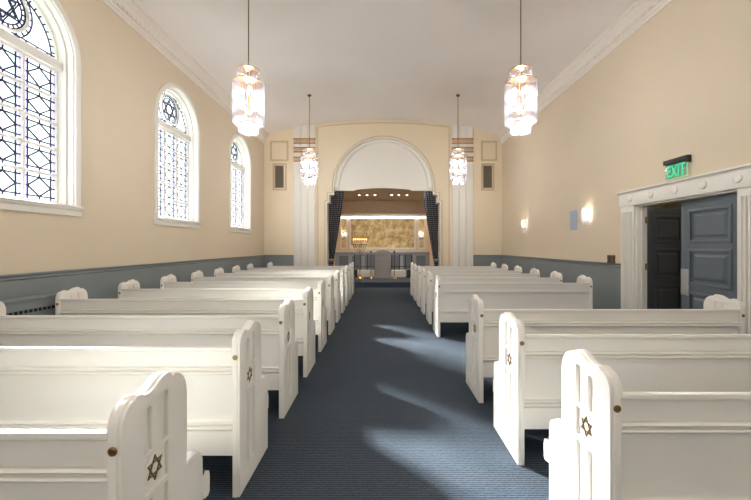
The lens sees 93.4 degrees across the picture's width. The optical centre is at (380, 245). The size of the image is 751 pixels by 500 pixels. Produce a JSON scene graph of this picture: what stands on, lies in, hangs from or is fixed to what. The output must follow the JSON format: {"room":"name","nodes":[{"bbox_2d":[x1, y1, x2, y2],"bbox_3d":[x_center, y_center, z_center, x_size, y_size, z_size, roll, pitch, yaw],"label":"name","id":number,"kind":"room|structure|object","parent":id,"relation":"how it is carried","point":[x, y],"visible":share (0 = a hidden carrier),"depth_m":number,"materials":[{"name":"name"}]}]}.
{"room":"house of worship","nodes":[
{"label":"house of worship","id":0,"kind":"room"},
{"bbox_2d":[0,0,263,274],"bbox_3d":[-3.940,-1.230,3.620,0.260,5.500,16.560,0,0,0],"label":"wall","id":1,"kind":"structure","parent":0,"point":[122,73],"depth_m":5.25,"materials":[{"name":"beige paint"}]},
{"bbox_2d":[0,0,83,216],"bbox_3d":[-3.913,-1.692,3.740,0.315,2.645,1.480,0,0,0],"label":"window","id":2,"kind":"structure","parent":1,"relation":"in","point":[63,62],"depth_m":4.19,"materials":[{"name":"white paint"}]},
{"bbox_2d":[0,255,264,299],"bbox_3d":[-3.785,0.855,3.600,0.050,1.130,16.000,0,0,0],"label":"wainscoting","id":3,"kind":"structure","parent":1,"relation":"attached to","point":[100,282],"depth_m":4.94,"materials":[{"name":"blue paint"}]},
{"bbox_2d":[154,83,200,227],"bbox_3d":[-3.913,-1.692,6.690,0.315,2.645,1.480,0,0,0],"label":"window","id":4,"kind":"structure","parent":1,"relation":"in","point":[181,102],"depth_m":6.87,"materials":[{"name":"white paint"}]},
{"bbox_2d":[101,0,268,143],"bbox_3d":[-3.745,-3.525,3.600,0.170,0.360,16.000,0,0,0],"label":"trim","id":5,"kind":"structure","parent":1,"relation":"attached to","point":[131,12],"depth_m":6.42,"materials":[{"name":"white paint"}]},
{"bbox_2d":[229,134,251,232],"bbox_3d":[-3.913,-1.692,9.620,0.315,2.645,1.480,0,0,0],"label":"window","id":6,"kind":"structure","parent":1,"relation":"in","point":[242,150],"depth_m":9.99,"materials":[{"name":"white paint"}]},
{"bbox_2d":[202,288,548,499],"bbox_3d":[1.535,1.480,3.750,11.290,0.120,16.700,0,0,0],"label":"floor","id":7,"kind":"structure","parent":0,"point":[387,409],"depth_m":2.75,"materials":[{"name":"blue carpet"}]},
{"bbox_2d":[0,291,59,314],"bbox_3d":[-3.683,0.978,2.975,0.215,0.885,2.390,0,0,0],"label":"radiator cover","id":8,"kind":"object","parent":7,"relation":"on","point":[39,304],"visible":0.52,"depth_m":3.66,"materials":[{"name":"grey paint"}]},
{"bbox_2d":[6,303,54,314],"bbox_3d":[-3.587,0.665,2.990,0.006,0.070,2.220,0,0,0],"label":"grille","id":9,"kind":"object","parent":8,"relation":"attached to","point":[40,308],"depth_m":3.66,"materials":[{"name":"black metal"}]},
{"bbox_2d":[0,371,209,499],"bbox_3d":[-2.158,0.945,1.411,2.725,0.950,0.662,0,0,0],"label":"pew","id":10,"kind":"object","parent":7,"relation":"on","point":[141,453],"visible":1,"depth_m":1.11,"materials":[{"name":"white wood"}]},
{"bbox_2d":[0,320,268,496],"bbox_3d":[-2.158,0.945,2.325,2.725,0.950,0.662,0,0,0],"label":"pew","id":11,"kind":"object","parent":7,"relation":"on","point":[41,387],"visible":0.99,"depth_m":2.03,"materials":[{"name":"white wood"}]},
{"bbox_2d":[0,299,297,418],"bbox_3d":[-2.158,0.945,3.239,2.725,0.950,0.662,0,0,0],"label":"pew","id":12,"kind":"object","parent":7,"relation":"on","point":[279,344],"visible":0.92,"depth_m":2.93,"materials":[{"name":"white wood"}]},
{"bbox_2d":[55,287,314,376],"bbox_3d":[-2.158,0.945,4.153,2.725,0.950,0.662,0,0,0],"label":"pew","id":13,"kind":"object","parent":7,"relation":"on","point":[74,301],"visible":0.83,"depth_m":3.84,"materials":[{"name":"white wood"}]},
{"bbox_2d":[118,279,326,351],"bbox_3d":[-2.158,0.945,5.067,2.725,0.950,0.662,0,0,0],"label":"pew","id":14,"kind":"object","parent":7,"relation":"on","point":[130,289],"visible":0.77,"depth_m":4.75,"materials":[{"name":"white wood"}]},
{"bbox_2d":[160,274,334,334],"bbox_3d":[-2.158,0.945,5.981,2.725,0.950,0.662,0,0,0],"label":"pew","id":15,"kind":"object","parent":7,"relation":"on","point":[169,281],"visible":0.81,"depth_m":5.67,"materials":[{"name":"white wood"}]},
{"bbox_2d":[191,270,340,322],"bbox_3d":[-2.158,0.945,6.895,2.725,0.950,0.662,0,0,0],"label":"pew","id":16,"kind":"object","parent":7,"relation":"on","point":[197,276],"visible":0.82,"depth_m":6.58,"materials":[{"name":"white wood"}]},
{"bbox_2d":[214,268,344,312],"bbox_3d":[-2.158,0.945,7.809,2.725,0.950,0.662,0,0,0],"label":"pew","id":17,"kind":"object","parent":7,"relation":"on","point":[219,272],"visible":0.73,"depth_m":7.50,"materials":[{"name":"white wood"}]},
{"bbox_2d":[232,265,348,305],"bbox_3d":[-2.158,0.945,8.723,2.725,0.950,0.662,0,0,0],"label":"pew","id":18,"kind":"object","parent":7,"relation":"on","point":[236,269],"visible":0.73,"depth_m":8.41,"materials":[{"name":"white wood"}]},
{"bbox_2d":[247,263,351,299],"bbox_3d":[-2.158,0.945,9.637,2.725,0.950,0.662,0,0,0],"label":"pew","id":19,"kind":"object","parent":7,"relation":"on","point":[250,266],"visible":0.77,"depth_m":9.32,"materials":[{"name":"white wood"}]},
{"bbox_2d":[267,262,353,294],"bbox_3d":[-2.033,0.945,10.551,2.475,0.950,0.662,0,0,0],"label":"pew","id":20,"kind":"object","parent":7,"relation":"on","point":[270,264],"visible":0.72,"depth_m":10.24,"materials":[{"name":"white wood"}]},
{"bbox_2d":[410,262,496,295],"bbox_3d":[2.098,0.945,10.406,2.415,0.950,0.662,0,0,0],"label":"pew","id":21,"kind":"object","parent":7,"relation":"on","point":[493,265],"visible":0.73,"depth_m":10.09,"materials":[{"name":"white wood"}]},
{"bbox_2d":[413,264,507,300],"bbox_3d":[2.098,0.945,9.492,2.415,0.950,0.662,0,0,0],"label":"pew","id":22,"kind":"object","parent":7,"relation":"on","point":[504,267],"visible":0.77,"depth_m":9.18,"materials":[{"name":"white wood"}]},
{"bbox_2d":[417,266,521,306],"bbox_3d":[2.098,0.945,8.578,2.415,0.950,0.662,0,0,0],"label":"pew","id":23,"kind":"object","parent":7,"relation":"on","point":[517,270],"visible":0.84,"depth_m":8.27,"materials":[{"name":"white wood"}]},
{"bbox_2d":[421,268,539,314],"bbox_3d":[2.098,0.945,7.664,2.415,0.950,0.662,0,0,0],"label":"pew","id":24,"kind":"object","parent":7,"relation":"on","point":[534,273],"visible":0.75,"depth_m":7.35,"materials":[{"name":"white wood"}]},
{"bbox_2d":[426,271,562,323],"bbox_3d":[2.098,0.945,6.750,2.415,0.950,0.662,0,0,0],"label":"pew","id":25,"kind":"object","parent":7,"relation":"on","point":[555,277],"visible":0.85,"depth_m":6.44,"materials":[{"name":"white wood"}]},
{"bbox_2d":[433,275,592,336],"bbox_3d":[2.098,0.945,5.836,2.415,0.950,0.662,0,0,0],"label":"pew","id":26,"kind":"object","parent":7,"relation":"on","point":[451,300],"visible":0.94,"depth_m":5.54,"materials":[{"name":"white wood"}]},
{"bbox_2d":[466,294,745,402],"bbox_3d":[2.098,0.945,3.526,2.415,0.950,0.662,0,0,0],"label":"pew","id":27,"kind":"object","parent":7,"relation":"on","point":[719,314],"visible":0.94,"depth_m":3.21,"materials":[{"name":"white wood"}]},
{"bbox_2d":[493,312,750,465],"bbox_3d":[2.098,0.945,2.616,2.415,0.950,0.662,0,0,0],"label":"pew","id":28,"kind":"object","parent":7,"relation":"on","point":[527,380],"visible":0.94,"depth_m":2.32,"materials":[{"name":"white wood"}]},
{"bbox_2d":[544,349,750,499],"bbox_3d":[2.098,0.945,1.696,2.415,0.950,0.662,0,0,0],"label":"pew","id":29,"kind":"object","parent":7,"relation":"on","point":[608,442],"visible":1,"depth_m":1.40,"materials":[{"name":"white wood"}]},
{"bbox_2d":[335,216,428,251],"bbox_3d":[0.075,-0.510,15.240,4.050,1.540,0.120,0,0,0],"label":"wall","id":30,"kind":"structure","parent":0,"point":[338,249],"depth_m":15.18,"materials":[{"name":"beige paint"}]},
{"bbox_2d":[340,218,347,248],"bbox_3d":[-1.569,-0.530,15.158,0.337,1.354,0.045,0,0,0],"label":"wall panel","id":31,"kind":"object","parent":30,"relation":"attached to","point":[343,221],"visible":0.97,"depth_m":15.15,"materials":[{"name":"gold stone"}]},
{"bbox_2d":[342,232,346,238],"bbox_3d":[-1.539,-0.444,15.113,0.205,0.302,0.110,0,0,0],"label":"wall sconce","id":32,"kind":"object","parent":31,"relation":"attached to","point":[344,235],"visible":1,"depth_m":15.10,"materials":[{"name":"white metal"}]},
{"bbox_2d":[349,218,415,248],"bbox_3d":[0.086,-0.530,15.158,2.842,1.354,0.045,0,0,0],"label":"wall panel","id":33,"kind":"object","parent":30,"relation":"attached to","point":[377,233],"visible":1,"depth_m":15.17,"materials":[{"name":"gold metal"}]},
{"bbox_2d":[335,252,429,269],"bbox_3d":[0.075,0.750,15.205,4.050,0.980,0.190,0,0,0],"label":"baseboard","id":34,"kind":"structure","parent":30,"relation":"attached to","point":[341,258],"depth_m":15.15,"materials":[{"name":"grey paint"}]},
{"bbox_2d":[418,218,425,248],"bbox_3d":[1.765,-0.530,15.158,0.342,1.354,0.045,0,0,0],"label":"wall panel","id":35,"kind":"object","parent":30,"relation":"attached to","point":[421,221],"visible":1,"depth_m":15.17,"materials":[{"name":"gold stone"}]},
{"bbox_2d":[354,276,409,287],"bbox_3d":[0.075,1.390,13.750,4.250,0.300,3.300,0,0,0],"label":"floor","id":36,"kind":"structure","parent":0,"point":[400,282],"depth_m":12.10,"materials":[{"name":"blue carpet"}]},
{"bbox_2d":[354,270,357,277],"bbox_3d":[-1.024,1.090,14.014,0.220,0.300,0.252,0,0,0],"label":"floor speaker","id":37,"kind":"object","parent":36,"relation":"on","point":[355,271],"visible":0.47,"depth_m":13.94,"materials":[{"name":"black"}]},
{"bbox_2d":[353,239,366,278],"bbox_3d":[-0.774,0.471,13.300,0.468,1.538,0.288,0,0,29],"label":"menorah","id":38,"kind":"object","parent":36,"relation":"on","point":[359,276],"visible":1,"depth_m":13.29,"materials":[{"name":"gold metal"}]},
{"bbox_2d":[354,254,373,269],"bbox_3d":[-0.664,0.789,14.600,0.858,0.902,0.060,0,0,0],"label":"iron railing","id":39,"kind":"object","parent":36,"relation":"on","point":[367,266],"visible":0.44,"depth_m":14.59,"materials":[{"name":"black metal"}]},
{"bbox_2d":[358,270,373,276],"bbox_3d":[-0.588,1.105,14.249,0.677,0.270,0.322,0,0,0],"label":"base cabinet","id":40,"kind":"object","parent":36,"relation":"on","point":[364,273],"visible":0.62,"depth_m":14.10,"materials":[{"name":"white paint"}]},
{"bbox_2d":[374,250,391,277],"bbox_3d":[0.090,0.697,13.770,0.687,1.087,0.500,0,0,0],"label":"lectern","id":41,"kind":"object","parent":36,"relation":"on","point":[382,258],"visible":1,"depth_m":13.55,"materials":[{"name":"grey paint"}]},
{"bbox_2d":[392,246,396,278],"bbox_3d":[0.522,0.624,13.400,0.200,1.232,0.200,0,0,0],"label":"candlestick","id":42,"kind":"object","parent":36,"relation":"on","point":[394,277],"visible":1,"depth_m":13.39,"materials":[{"name":"gold metal"}]},
{"bbox_2d":[391,270,405,276],"bbox_3d":[0.707,1.105,14.249,0.637,0.270,0.322,0,0,0],"label":"base cabinet","id":43,"kind":"object","parent":36,"relation":"on","point":[398,273],"visible":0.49,"depth_m":14.10,"materials":[{"name":"white paint"}]},
{"bbox_2d":[391,254,411,269],"bbox_3d":[0.866,0.789,14.600,0.866,0.902,0.060,0,0,0],"label":"iron railing","id":44,"kind":"object","parent":36,"relation":"on","point":[399,266],"visible":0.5,"depth_m":14.59,"materials":[{"name":"black metal"}]},
{"bbox_2d":[406,270,410,277],"bbox_3d":[1.139,1.090,14.014,0.220,0.300,0.252,0,0,0],"label":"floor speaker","id":45,"kind":"object","parent":36,"relation":"on","point":[408,272],"visible":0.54,"depth_m":13.94,"materials":[{"name":"black"}]},
{"bbox_2d":[264,120,501,265],"bbox_3d":[0.085,-1.355,11.810,7.990,5.750,0.420,0,0,0],"label":"wall","id":46,"kind":"structure","parent":0,"point":[334,141],"depth_m":11.60,"materials":[{"name":"beige paint"}]},
{"bbox_2d":[270,141,287,160],"bbox_3d":[-3.310,-3.113,11.580,0.583,0.655,0.040,0,0,0],"label":"trim","id":47,"kind":"structure","parent":46,"relation":"attached to","point":[271,159],"depth_m":11.56,"materials":[{"name":"beige paint"}]},
{"bbox_2d":[275,166,283,187],"bbox_3d":[-3.313,-2.266,11.592,0.288,0.731,0.024,0,0,0],"label":"air vent","id":48,"kind":"object","parent":46,"relation":"in","point":[279,170],"visible":1,"depth_m":11.59,"materials":[{"name":"grey metal"}]},
{"bbox_2d":[273,163,286,189],"bbox_3d":[-3.300,-2.261,11.580,0.446,0.885,0.040,0,0,0],"label":"trim","id":49,"kind":"structure","parent":46,"relation":"attached to","point":[285,164],"depth_m":11.56,"materials":[{"name":"beige paint"}]},
{"bbox_2d":[293,124,315,265],"bbox_3d":[-2.482,-1.380,11.565,0.731,5.600,0.091,0,0,0],"label":"trim","id":50,"kind":"structure","parent":46,"relation":"attached to","point":[304,190],"depth_m":11.54,"materials":[{"name":"white paint"}]},
{"bbox_2d":[317,127,317,265],"bbox_3d":[-2.053,-1.309,11.597,0.030,5.178,0.026,0,0,0],"label":"trim","id":51,"kind":"structure","parent":46,"relation":"attached to","point":[317,127],"depth_m":11.58,"materials":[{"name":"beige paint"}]},
{"bbox_2d":[328,191,343,265],"bbox_3d":[-1.578,-0.340,11.940,0.695,3.501,0.318,0,0,0],"label":"stage curtain","id":52,"kind":"object","parent":46,"relation":"hanging from","point":[335,208],"visible":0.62,"depth_m":11.92,"materials":[{"name":"black fabric"}]},
{"bbox_2d":[265,255,501,267],"bbox_3d":[0.085,0.855,11.575,7.790,1.130,0.050,0,0,0],"label":"baseboard","id":53,"kind":"structure","parent":46,"relation":"attached to","point":[277,260],"depth_m":11.58,"materials":[{"name":"blue paint"}]},
{"bbox_2d":[324,136,442,265],"bbox_3d":[0.098,-1.075,11.572,3.780,4.991,0.055,0,0,0],"label":"trim","id":54,"kind":"structure","parent":46,"relation":"attached to","point":[353,147],"depth_m":11.54,"materials":[{"name":"white paint"}]},
{"bbox_2d":[318,122,448,126],"bbox_3d":[0.098,-3.966,11.594,4.296,0.163,0.030,0,0,0],"label":"trim","id":55,"kind":"structure","parent":46,"relation":"attached to","point":[367,122],"depth_m":11.58,"materials":[{"name":"beige paint"}]},
{"bbox_2d":[423,191,438,265],"bbox_3d":[1.777,-0.340,11.940,0.701,3.500,0.303,0,0,0],"label":"stage curtain","id":56,"kind":"object","parent":46,"relation":"hanging from","point":[431,208],"visible":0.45,"depth_m":11.93,"materials":[{"name":"black fabric"}]},
{"bbox_2d":[449,127,449,265],"bbox_3d":[2.246,-1.310,11.597,0.030,5.179,0.026,0,0,0],"label":"trim","id":57,"kind":"structure","parent":46,"relation":"attached to","point":[449,127],"depth_m":11.58,"materials":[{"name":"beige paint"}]},
{"bbox_2d":[451,124,473,265],"bbox_3d":[2.679,-1.380,11.565,0.724,5.600,0.091,0,0,0],"label":"trim","id":58,"kind":"structure","parent":46,"relation":"attached to","point":[461,136],"depth_m":11.54,"materials":[{"name":"white paint"}]},
{"bbox_2d":[483,166,491,187],"bbox_3d":[3.510,-2.266,11.592,0.288,0.731,0.024,0,0,0],"label":"air vent","id":59,"kind":"object","parent":46,"relation":"in","point":[487,170],"visible":1,"depth_m":11.59,"materials":[{"name":"grey metal"}]},
{"bbox_2d":[481,163,493,189],"bbox_3d":[3.506,-2.261,11.580,0.426,0.885,0.040,0,0,0],"label":"trim","id":60,"kind":"structure","parent":46,"relation":"attached to","point":[482,164],"depth_m":11.56,"materials":[{"name":"beige paint"}]},
{"bbox_2d":[481,141,496,160],"bbox_3d":[3.552,-3.113,11.580,0.518,0.655,0.040,0,0,0],"label":"trim","id":61,"kind":"structure","parent":46,"relation":"attached to","point":[482,159],"depth_m":11.56,"materials":[{"name":"beige paint"}]},
{"bbox_2d":[335,142,431,190],"bbox_3d":[0.098,-2.790,11.780,3.458,1.900,0.080,0,0,0],"label":"wall","id":62,"kind":"structure","parent":0,"point":[380,164],"depth_m":11.74,"materials":[{"name":"white paint"}]},
{"bbox_2d":[341,200,425,213],"bbox_3d":[0.075,-0.380,15.350,4.250,3.600,0.100,0,0,0],"label":"wall","id":63,"kind":"structure","parent":0,"point":[348,206],"depth_m":15.30,"materials":[{"name":"beige paint"}]},
{"bbox_2d":[341,214,425,215],"bbox_3d":[0.075,-1.325,15.170,4.050,0.110,0.260,0,0,0],"label":"trim","id":64,"kind":"structure","parent":63,"relation":"attached to","point":[341,214],"depth_m":15.04,"materials":[{"name":"white paint"}]},
{"bbox_2d":[343,188,423,199],"bbox_3d":[0.075,-2.020,13.705,4.250,0.100,3.390,0,0,0],"label":"ceiling","id":65,"kind":"structure","parent":0,"point":[378,193],"depth_m":13.54,"materials":[{"name":"beige paint"}]},
{"bbox_2d":[136,0,635,133],"bbox_3d":[0.085,-4.027,3.525,8.190,0.906,16.250,0,0,0],"label":"ceiling","id":66,"kind":"structure","parent":0,"point":[410,60],"depth_m":7.17,"materials":[{"name":"paint"}]},
{"bbox_2d":[232,0,263,127],"bbox_3d":[-1.920,-2.832,5.150,0.443,2.390,0.444,0,0,0],"label":"crystal chandelier","id":67,"kind":"object","parent":66,"relation":"hanging from","point":[247,82],"visible":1,"depth_m":5.13,"materials":[{"name":"white"}]},
{"bbox_2d":[301,94,317,180],"bbox_3d":[-1.895,-2.835,9.430,0.443,2.390,0.444,0,0,0],"label":"crystal chandelier","id":68,"kind":"object","parent":66,"relation":"hanging from","point":[309,149],"visible":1,"depth_m":9.42,"materials":[{"name":"white"}]},
{"bbox_2d":[450,94,465,180],"bbox_3d":[2.065,-2.835,9.430,0.443,2.390,0.444,0,0,0],"label":"crystal chandelier","id":69,"kind":"object","parent":66,"relation":"hanging from","point":[457,156],"visible":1,"depth_m":9.41,"materials":[{"name":"white"}]},
{"bbox_2d":[505,0,536,126],"bbox_3d":[2.040,-2.838,5.150,0.443,2.390,0.444,0,0,0],"label":"crystal chandelier","id":70,"kind":"object","parent":66,"relation":"hanging from","point":[521,81],"visible":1,"depth_m":5.14,"materials":[{"name":"white"}]},
{"bbox_2d":[429,237,433,265],"bbox_3d":[2.150,-0.380,13.705,0.100,3.600,3.390,0,0,0],"label":"wall","id":71,"kind":"structure","parent":0,"point":[430,249],"depth_m":14.87,"materials":[{"name":"paint"}]},
{"bbox_2d":[502,0,750,262],"bbox_3d":[4.050,-1.230,3.650,0.140,5.500,16.500,0,0,0],"label":"wall","id":72,"kind":"structure","parent":0,"point":[679,85],"depth_m":5.64,"materials":[{"name":"beige paint"}]},
{"bbox_2d":[521,220,526,231],"bbox_3d":[3.920,-0.547,9.700,0.120,0.335,0.227,0,0,0],"label":"wall sconce","id":73,"kind":"object","parent":72,"relation":"attached to","point":[523,222],"visible":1,"depth_m":9.62,"materials":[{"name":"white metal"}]},
{"bbox_2d":[501,255,620,308],"bbox_3d":[3.955,0.855,3.600,0.050,1.130,16.000,0,0,0],"label":"wainscoting","id":74,"kind":"structure","parent":72,"relation":"attached to","point":[606,277],"depth_m":6.73,"materials":[{"name":"blue paint"}]},
{"bbox_2d":[607,255,614,262],"bbox_3d":[3.952,0.224,6.067,0.072,0.132,0.165,0,0,0],"label":"holder","id":75,"kind":"object","parent":74,"relation":"on","point":[610,258],"visible":1,"depth_m":6.02,"materials":[{"name":"brown"}]},
{"bbox_2d":[607,255,610,262],"bbox_3d":[3.952,0.224,6.115,0.072,0.132,0.070,0,0,0],"label":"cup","id":76,"kind":"object","parent":75,"relation":"on","point":[608,256],"depth_m":6.10,"materials":[{"name":"brown"}]},
{"bbox_2d":[610,255,614,262],"bbox_3d":[3.952,0.224,6.020,0.072,0.132,0.070,0,0,0],"label":"cup","id":77,"kind":"object","parent":75,"relation":"on","point":[612,257],"depth_m":6.00,"materials":[{"name":"brown"}]},
{"bbox_2d":[570,210,576,229],"bbox_3d":[3.961,-0.530,7.270,0.038,0.400,0.210,0,0,0],"label":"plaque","id":78,"kind":"object","parent":72,"relation":"attached to","point":[573,214],"visible":1,"depth_m":7.23,"materials":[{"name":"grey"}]},
{"bbox_2d":[498,0,672,142],"bbox_3d":[3.915,-3.525,3.600,0.170,0.360,16.000,0,0,0],"label":"trim","id":79,"kind":"structure","parent":72,"relation":"attached to","point":[640,12],"depth_m":6.41,"materials":[{"name":"white paint"}]},
{"bbox_2d":[582,208,591,225],"bbox_3d":[3.920,-0.547,6.760,0.120,0.335,0.227,0,0,0],"label":"wall sconce","id":80,"kind":"object","parent":72,"relation":"attached to","point":[586,214],"visible":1,"depth_m":6.70,"materials":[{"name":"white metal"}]},
{"bbox_2d":[645,207,680,308],"bbox_3d":[4.500,0.406,5.584,0.845,2.012,0.076,0,0,-12],"label":"door","id":81,"kind":"structure","parent":72,"relation":"in","point":[663,265],"depth_m":5.56,"materials":[{"name":"wood"}]},
{"bbox_2d":[663,154,690,180],"bbox_3d":[3.950,-1.038,4.723,0.060,0.268,0.385,0,0,0],"label":"exit sign","id":82,"kind":"object","parent":72,"relation":"attached to","point":[687,158],"visible":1,"depth_m":4.68,"materials":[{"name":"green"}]},
{"bbox_2d":[616,163,750,333],"bbox_3d":[4.018,0.272,4.700,0.245,2.296,2.300,0,0,0],"label":"trim","id":83,"kind":"structure","parent":72,"relation":"attached to","point":[634,203],"depth_m":4.74,"materials":[{"name":"white paint"}]},
{"bbox_2d":[681,193,736,308],"bbox_3d":[4.096,0.406,4.396,0.082,2.012,0.886,0,0,5],"label":"door","id":84,"kind":"structure","parent":72,"relation":"in","point":[708,225],"depth_m":4.42,"materials":[{"name":"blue wood"}]},
{"bbox_2d":[648,204,662,207],"bbox_3d":[5.100,-0.030,7.550,1.960,2.900,0.100,0,0,0],"label":"wall","id":85,"kind":"structure","parent":0,"point":[655,206],"depth_m":7.50,"materials":[{"name":"beige paint"}]},
{"bbox_2d":[663,197,709,207],"bbox_3d":[6.030,-0.030,5.100,0.100,2.900,5.000,0,0,0],"label":"wall","id":86,"kind":"structure","parent":0,"point":[677,204],"depth_m":7.21,"materials":[{"name":"beige paint"}]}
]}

